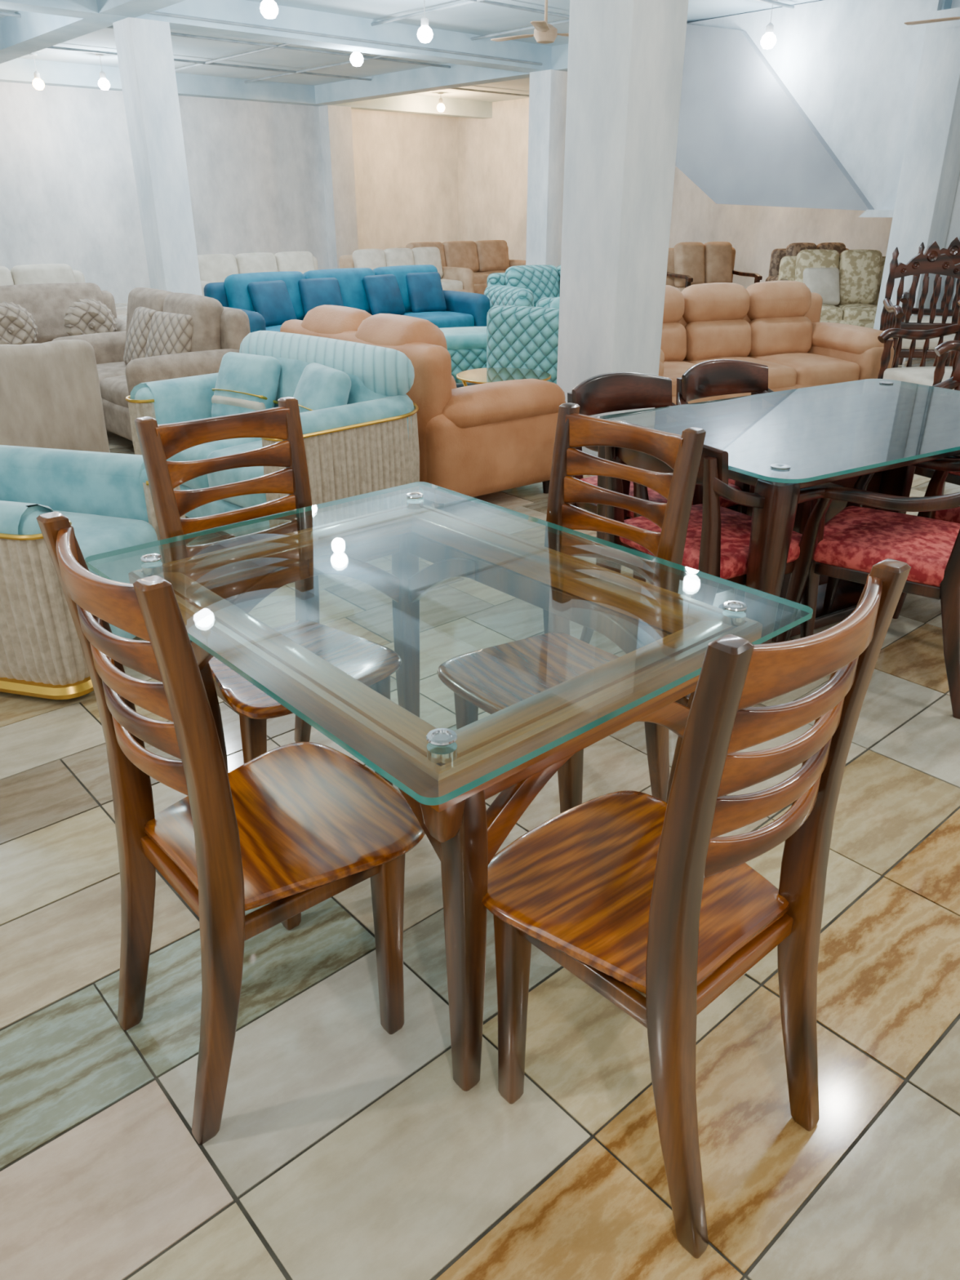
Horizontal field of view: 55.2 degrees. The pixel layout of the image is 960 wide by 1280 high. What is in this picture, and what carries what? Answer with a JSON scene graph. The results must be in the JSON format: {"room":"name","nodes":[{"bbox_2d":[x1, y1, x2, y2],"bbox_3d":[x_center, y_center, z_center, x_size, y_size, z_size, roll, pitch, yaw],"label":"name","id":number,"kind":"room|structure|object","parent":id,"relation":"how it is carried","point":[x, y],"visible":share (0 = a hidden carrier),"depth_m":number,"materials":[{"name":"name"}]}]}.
{"room":"store","nodes":[
{"label":"store","id":0,"kind":"room"},
{"bbox_2d":[0,81,458,303],"bbox_3d":[-6.722,-7.179,14.692,17.600,3.380,1.000,-21,32,-37],"label":"wall","id":1,"kind":"structure","parent":0,"point":[68,193],"depth_m":15.70,"materials":[{"name":"paint"}]},
{"bbox_2d":[318,105,358,269],"bbox_3d":[-2.621,-8.227,17.249,0.500,3.100,0.300,-21,32,-37],"label":"pillar","id":2,"kind":"structure","parent":1,"relation":"attached to","point":[335,122],"depth_m":16.99,"materials":[{"name":"paint"}]},
{"bbox_2d":[0,302,959,1279],"bbox_3d":[-0.204,-2.413,8.626,17.400,0.080,20.500,-21,32,-37],"label":"floor","id":3,"kind":"structure","parent":0,"point":[344,1147],"depth_m":1.71,"materials":[{"name":"stone"}]},
{"bbox_2d":[0,263,84,285],"bbox_3d":[-4.498,-3.199,9.102,1.540,0.939,0.845,-21,32,-37],"label":"sofa","id":4,"kind":"object","parent":3,"relation":"on","point":[37,273],"visible":0.14,"depth_m":9.15,"materials":[{"name":"fabric"}]},
{"bbox_2d":[0,339,110,453],"bbox_3d":[-2.694,-1.158,4.885,1.140,0.836,0.831,-21,32,-37],"label":"sofa","id":5,"kind":"object","parent":3,"relation":"on","point":[51,394],"visible":0.59,"depth_m":4.74,"materials":[{"name":"beige fabric"}]},
{"bbox_2d":[0,282,126,343],"bbox_3d":[-3.749,-2.287,7.210,2.020,0.899,0.895,-14,29,-27],"label":"sofa","id":6,"kind":"object","parent":3,"relation":"on","point":[47,304],"visible":0.13,"depth_m":7.36,"materials":[{"name":"fabric"}]},
{"bbox_2d":[0,301,38,344],"bbox_3d":[-3.558,-2.355,6.955,0.390,0.390,0.170,-14,29,-27],"label":"round pillow","id":7,"kind":"object","parent":6,"relation":"on","point":[18,326],"visible":0.91,"depth_m":6.92,"materials":[{"name":"beige fabric"}]},
{"bbox_2d":[63,297,116,336],"bbox_3d":[-3.058,-2.479,7.217,0.390,0.390,0.170,-14,29,-27],"label":"round pillow","id":8,"kind":"object","parent":6,"relation":"on","point":[86,316],"visible":0.83,"depth_m":7.14,"materials":[{"name":"beige fabric"}]},
{"bbox_2d":[0,444,189,699],"bbox_3d":[-1.670,-0.336,3.224,1.060,0.695,0.820,7,26,14],"label":"sofa","id":9,"kind":"object","parent":3,"relation":"on","point":[106,498],"visible":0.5,"depth_m":2.97,"materials":[{"name":"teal fabric"}]},
{"bbox_2d":[52,287,250,440],"bbox_3d":[-2.252,-1.880,6.297,0.875,0.939,1.520,-21,32,-37],"label":"armchair","id":10,"kind":"object","parent":3,"relation":"on","point":[168,335],"visible":0.57,"depth_m":5.92,"materials":[{"name":"fabric"}]},
{"bbox_2d":[112,17,202,295],"bbox_3d":[-3.343,-4.684,9.719,0.410,3.100,0.410,-21,32,-37],"label":"pillar","id":11,"kind":"structure","parent":3,"relation":"on","point":[144,51],"depth_m":9.41,"materials":[{"name":"paint"}]},
{"bbox_2d":[35,511,425,1144],"bbox_3d":[-0.398,0.273,1.627,0.526,1.020,0.442,-21,32,-37],"label":"dining chair","id":12,"kind":"object","parent":3,"relation":"on","point":[294,827],"visible":1,"depth_m":1.55,"materials":[{"name":"brown wood"}]},
{"bbox_2d":[197,251,318,296],"bbox_3d":[-2.898,-4.757,12.459,2.220,0.899,0.895,-21,32,-37],"label":"sofa","id":13,"kind":"object","parent":3,"relation":"on","point":[213,268],"visible":0.14,"depth_m":12.30,"materials":[{"name":"fabric"}]},
{"bbox_2d":[134,396,401,785],"bbox_3d":[-0.492,-0.030,2.272,0.442,1.020,0.526,-21,32,-37],"label":"dining chair","id":14,"kind":"object","parent":3,"relation":"on","point":[372,664],"visible":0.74,"depth_m":2.26,"materials":[{"name":"brown wood"}]},
{"bbox_2d":[125,330,423,537],"bbox_3d":[-0.970,-0.997,4.449,1.360,0.848,0.940,22,33,39],"label":"velvet sofa","id":15,"kind":"object","parent":3,"relation":"on","point":[358,419],"visible":0.67,"depth_m":4.15,"materials":[{"name":"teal fabric"}]},
{"bbox_2d":[203,264,489,333],"bbox_3d":[-1.248,-3.233,9.219,2.920,0.899,0.945,-21,32,-37],"label":"velvet sofa","id":16,"kind":"object","parent":3,"relation":"on","point":[268,300],"visible":0.5,"depth_m":9.21,"materials":[{"name":"blue fabric"}]},
{"bbox_2d":[339,247,474,293],"bbox_3d":[-1.098,-5.438,13.906,2.020,0.899,0.895,-21,32,-37],"label":"sofa","id":17,"kind":"object","parent":3,"relation":"on","point":[452,278],"visible":0.27,"depth_m":13.95,"materials":[{"name":"fabric"}]},
{"bbox_2d":[280,304,565,511],"bbox_3d":[-0.378,-1.414,5.293,0.915,0.951,1.780,-18,31,-34],"label":"leather sofa","id":18,"kind":"object","parent":3,"relation":"on","point":[476,440],"visible":0.5,"depth_m":4.65,"materials":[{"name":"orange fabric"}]},
{"bbox_2d":[84,481,813,1091],"bbox_3d":[-0.113,0.224,2.027,0.940,0.768,1.210,-21,32,-37],"label":"glass dining table","id":19,"kind":"object","parent":3,"relation":"on","point":[446,776],"visible":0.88,"depth_m":1.68,"materials":[{"name":"brown"}]},
{"bbox_2d":[397,240,525,294],"bbox_3d":[-0.198,-6.265,15.617,2.620,0.939,0.945,-21,32,-37],"label":"sofa","id":20,"kind":"object","parent":3,"relation":"on","point":[484,258],"visible":0.28,"depth_m":15.70,"materials":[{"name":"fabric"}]},
{"bbox_2d":[439,326,486,382],"bbox_3d":[-0.120,-2.470,8.066,0.770,0.500,0.620,-9,27,-18],"label":"ottoman","id":21,"kind":"object","parent":3,"relation":"on","point":[466,345],"visible":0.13,"depth_m":7.76,"materials":[{"name":"green fabric"}]},
{"bbox_2d":[456,367,551,386],"bbox_3d":[0.160,-1.589,6.270,0.636,0.432,0.636,0,25,0],"label":"round coffee table","id":22,"kind":"object","parent":3,"relation":"on","point":[482,375],"visible":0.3,"depth_m":6.17,"materials":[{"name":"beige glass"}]},
{"bbox_2d":[484,264,560,308],"bbox_3d":[0.951,-3.726,10.291,1.720,0.880,0.845,-14,29,-27],"label":"tufted sofa","id":23,"kind":"object","parent":3,"relation":"on","point":[520,285],"visible":0.17,"depth_m":10.02,"materials":[{"name":"fabric"}]},
{"bbox_2d":[486,296,559,384],"bbox_3d":[0.618,-2.368,7.452,0.795,0.840,1.020,14,29,27],"label":"tufted armchair","id":24,"kind":"object","parent":3,"relation":"on","point":[526,337],"visible":0.27,"depth_m":7.03,"materials":[{"name":"fabric"}]},
{"bbox_2d":[525,69,567,266],"bbox_3d":[0.956,-6.249,13.045,0.410,3.100,0.410,-21,32,-37],"label":"pillar","id":25,"kind":"structure","parent":3,"relation":"on","point":[548,88],"depth_m":12.72,"materials":[{"name":"paint"}]},
{"bbox_2d":[437,402,706,813],"bbox_3d":[0.196,0.003,2.201,0.526,1.020,0.442,-21,32,-37],"label":"dining chair","id":26,"kind":"object","parent":3,"relation":"on","point":[492,679],"visible":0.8,"depth_m":2.21,"materials":[{"name":"brown wood"}]},
{"bbox_2d":[556,0,688,475],"bbox_3d":[0.757,-2.476,5.027,0.430,3.100,0.430,-21,32,-37],"label":"pillar","id":27,"kind":"structure","parent":3,"relation":"on","point":[626,57],"depth_m":4.88,"materials":[{"name":"paint"}]},
{"bbox_2d":[567,372,750,599],"bbox_3d":[0.668,-0.587,3.652,0.642,0.852,0.609,-15,29,-29],"label":"armchair","id":28,"kind":"object","parent":3,"relation":"on","point":[611,392],"visible":0.31,"depth_m":3.68,"materials":[{"name":"brown wood"}]},
{"bbox_2d":[481,558,911,1258],"bbox_3d":[0.288,0.350,1.464,0.442,1.020,0.526,-21,32,-37],"label":"dining chair","id":29,"kind":"object","parent":3,"relation":"on","point":[627,890],"visible":0.98,"depth_m":1.36,"materials":[{"name":"brown wood"}]},
{"bbox_2d":[579,420,844,644],"bbox_3d":[0.735,-0.316,3.077,0.609,0.852,0.642,-15,29,-29],"label":"armchair","id":30,"kind":"object","parent":3,"relation":"on","point":[717,544],"visible":0.55,"depth_m":2.87,"materials":[{"name":"brown wood"}]},
{"bbox_2d":[666,241,762,292],"bbox_3d":[3.201,-5.023,12.885,1.240,1.018,0.845,-9,27,-18],"label":"sofa","id":31,"kind":"object","parent":3,"relation":"on","point":[689,263],"visible":0.38,"depth_m":12.83,"materials":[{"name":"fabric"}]},
{"bbox_2d":[675,359,798,484],"bbox_3d":[1.158,-0.732,3.960,0.642,0.852,0.609,-15,29,-29],"label":"armchair","id":32,"kind":"object","parent":3,"relation":"on","point":[711,378],"visible":0.27,"depth_m":4.02,"materials":[{"name":"brown wood"}]},
{"bbox_2d":[658,280,893,422],"bbox_3d":[1.841,-2.077,6.701,2.300,0.951,0.945,-10,27,-20],"label":"leather sofa","id":33,"kind":"object","parent":3,"relation":"on","point":[776,325],"visible":0.63,"depth_m":6.70,"materials":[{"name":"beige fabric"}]},
{"bbox_2d":[594,378,959,644],"bbox_3d":[1.321,-0.467,3.499,1.720,0.766,0.980,-15,29,-29],"label":"glass dining table","id":34,"kind":"object","parent":3,"relation":"on","point":[779,451],"visible":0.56,"depth_m":3.27,"materials":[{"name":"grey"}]},
{"bbox_2d":[764,242,848,281],"bbox_3d":[4.650,-4.896,12.614,1.270,1.018,0.845,-4,26,-9],"label":"patterned sofa","id":35,"kind":"object","parent":3,"relation":"on","point":[793,249],"visible":0.12,"depth_m":12.57,"materials":[{"name":"brown fabric"}]},
{"bbox_2d":[777,248,885,328],"bbox_3d":[4.100,-3.916,10.533,1.290,1.018,0.845,2,25,5],"label":"sofa","id":36,"kind":"object","parent":3,"relation":"on","point":[848,283],"visible":0.58,"depth_m":10.46,"materials":[{"name":"fabric"}]},
{"bbox_2d":[776,457,959,719],"bbox_3d":[1.413,-0.298,3.038,0.609,0.852,0.642,17,30,32],"label":"armchair","id":37,"kind":"object","parent":3,"relation":"on","point":[858,538],"visible":0.8,"depth_m":2.91,"materials":[{"name":"brown wood"}]},
{"bbox_2d":[873,7,959,360],"bbox_3d":[4.465,-4.444,9.210,0.410,3.100,0.410,-21,32,-37],"label":"pillar","id":38,"kind":"structure","parent":3,"relation":"on","point":[931,163],"depth_m":8.93,"materials":[{"name":"paint"}]},
{"bbox_2d":[874,307,959,401],"bbox_3d":[2.988,-1.827,5.879,0.611,1.200,0.682,-4,26,-9],"label":"wooden armchair","id":39,"kind":"object","parent":3,"relation":"on","point":[936,374],"visible":0.59,"depth_m":6.06,"materials":[{"name":"brown wood"}]},
{"bbox_2d":[879,240,959,368],"bbox_3d":[3.748,-2.675,7.680,0.682,1.200,0.611,4,26,9],"label":"wooden armchair","id":40,"kind":"object","parent":3,"relation":"on","point":[931,262],"visible":0.65,"depth_m":7.76,"materials":[{"name":"brown wood"}]},
{"bbox_2d":[892,454,959,618],"bbox_3d":[2.002,-0.429,3.318,0.642,0.852,0.609,-15,29,-29],"label":"armchair","id":41,"kind":"object","parent":3,"relation":"on","point":[935,487],"visible":0.27,"depth_m":3.33,"materials":[{"name":"brown wood"}]},
{"bbox_2d":[897,236,959,364],"bbox_3d":[4.394,-3.186,8.767,0.682,1.200,0.611,14,29,27],"label":"wooden armchair","id":42,"kind":"object","parent":3,"relation":"on","point":[953,251],"visible":0.37,"depth_m":8.88,"materials":[{"name":"brown wood"}]},
{"bbox_2d":[899,357,959,495],"bbox_3d":[2.215,-0.837,4.184,0.609,0.852,0.642,-15,29,-29],"label":"armchair","id":43,"kind":"object","parent":3,"relation":"on","point":[953,477],"visible":0.23,"depth_m":4.30,"materials":[{"name":"brown wood"}]},
{"bbox_2d":[0,0,959,309],"bbox_3d":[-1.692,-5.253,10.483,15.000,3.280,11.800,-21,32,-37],"label":"ceiling","id":44,"kind":"structure","parent":0,"point":[283,46],"depth_m":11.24,"materials":[{"name":"white paint"}]},
{"bbox_2d":[29,53,44,90],"bbox_3d":[-6.200,-7.936,12.843,0.160,0.435,0.160,0,25,0],"label":"pendant light bulb","id":45,"kind":"object","parent":44,"relation":"hanging from","point":[37,83],"visible":0.99,"depth_m":12.85,"materials":[{"name":"white glass"}]},
{"bbox_2d":[0,0,185,63],"bbox_3d":[-0.968,-4.866,6.134,0.350,0.278,19.700,-21,32,-37],"label":"ceiling beam","id":46,"kind":"structure","parent":44,"relation":"attached to","point":[33,32],"depth_m":9.66,"materials":[{"name":"white paint"}]},
{"bbox_2d":[95,53,110,90],"bbox_3d":[-5.280,-7.936,12.843,0.160,0.435,0.160,0,25,0],"label":"pendant light bulb","id":47,"kind":"object","parent":44,"relation":"hanging from","point":[103,82],"visible":0.99,"depth_m":12.84,"materials":[{"name":"white glass"}]},
{"bbox_2d":[0,57,492,119],"bbox_3d":[-6.366,-8.346,13.532,17.400,0.280,0.300,-21,32,-37],"label":"ceiling beam","id":48,"kind":"structure","parent":44,"relation":"attached to","point":[18,70],"depth_m":15.22,"materials":[{"name":"white paint"}]},
{"bbox_2d":[259,0,278,18],"bbox_3d":[-1.840,-5.637,7.957,0.160,0.435,0.160,0,25,0],"label":"pendant light bulb","id":49,"kind":"object","parent":44,"relation":"hanging from","point":[268,8],"visible":1,"depth_m":7.97,"materials":[{"name":"white glass"}]},
{"bbox_2d":[0,0,551,73],"bbox_3d":[-2.539,-6.504,9.618,17.400,0.280,0.350,-21,32,-37],"label":"ceiling beam","id":50,"kind":"structure","parent":44,"relation":"attached to","point":[245,11],"depth_m":10.11,"materials":[{"name":"white paint"}]},
{"bbox_2d":[350,50,363,66],"bbox_3d":[-1.440,-6.914,10.672,0.160,0.435,0.160,0,25,0],"label":"pendant light bulb","id":51,"kind":"object","parent":44,"relation":"hanging from","point":[356,58],"visible":0.57,"depth_m":10.68,"materials":[{"name":"white glass"}]},
{"bbox_2d":[417,0,432,43],"bbox_3d":[-0.550,-6.191,9.133,0.160,0.435,0.160,0,25,0],"label":"pendant light bulb","id":52,"kind":"object","parent":44,"relation":"hanging from","point":[424,34],"visible":1,"depth_m":9.13,"materials":[{"name":"white glass"}]},
{"bbox_2d":[436,92,444,111],"bbox_3d":[-0.730,-10.013,17.116,0.160,0.315,0.160,0,25,0],"label":"pendant light bulb","id":53,"kind":"object","parent":44,"relation":"hanging from","point":[440,107],"visible":1,"depth_m":17.09,"materials":[{"name":"white glass"}]},
{"bbox_2d":[490,0,568,44],"bbox_3d":[0.667,-5.857,8.525,1.124,0.520,1.072,0,25,0],"label":"ceiling fan","id":54,"kind":"object","parent":44,"relation":"hanging from","point":[544,33],"depth_m":8.63,"materials":[{"name":"beige metal"}]},
{"bbox_2d":[314,0,952,105],"bbox_3d":[0.860,-7.857,12.490,0.300,0.277,11.000,-21,32,-37],"label":"ceiling beam","id":55,"kind":"structure","parent":44,"relation":"attached to","point":[430,78],"depth_m":14.13,"materials":[{"name":"white paint"}]},
{"bbox_2d":[760,0,777,48],"bbox_3d":[3.000,-6.361,9.495,0.160,0.435,0.160,0,25,0],"label":"pendant light bulb","id":56,"kind":"object","parent":44,"relation":"hanging from","point":[768,40],"visible":0.91,"depth_m":9.50,"materials":[{"name":"white glass"}]},
{"bbox_2d":[675,0,942,217],"bbox_3d":[3.756,-5.893,10.373,1.450,2.010,3.000,-21,32,-37],"label":"wall","id":57,"kind":"structure","parent":44,"relation":"attached to","point":[819,117],"depth_m":9.79,"materials":[{"name":"paint"}]},
{"bbox_2d":[903,16,959,25],"bbox_3d":[4.347,-5.474,7.710,1.124,0.520,1.073,0,25,0],"label":"ceiling fan","id":58,"kind":"object","parent":44,"relation":"hanging from","point":[940,20],"depth_m":8.08,"materials":[{"name":"beige metal"}]},
{"bbox_2d":[457,97,893,288],"bbox_3d":[3.604,-7.800,16.012,0.201,3.380,12.100,-21,32,-37],"label":"wall","id":59,"kind":"structure","parent":0,"point":[493,153],"depth_m":16.17,"materials":[{"name":"paint"}]},
{"bbox_2d":[935,0,959,316],"bbox_3d":[8.879,-3.960,7.852,4.250,3.380,8.400,-21,32,-37],"label":"wall","id":60,"kind":"structure","parent":0,"point":[953,231],"depth_m":9.30,"materials":[{"name":"paint"}]}
]}

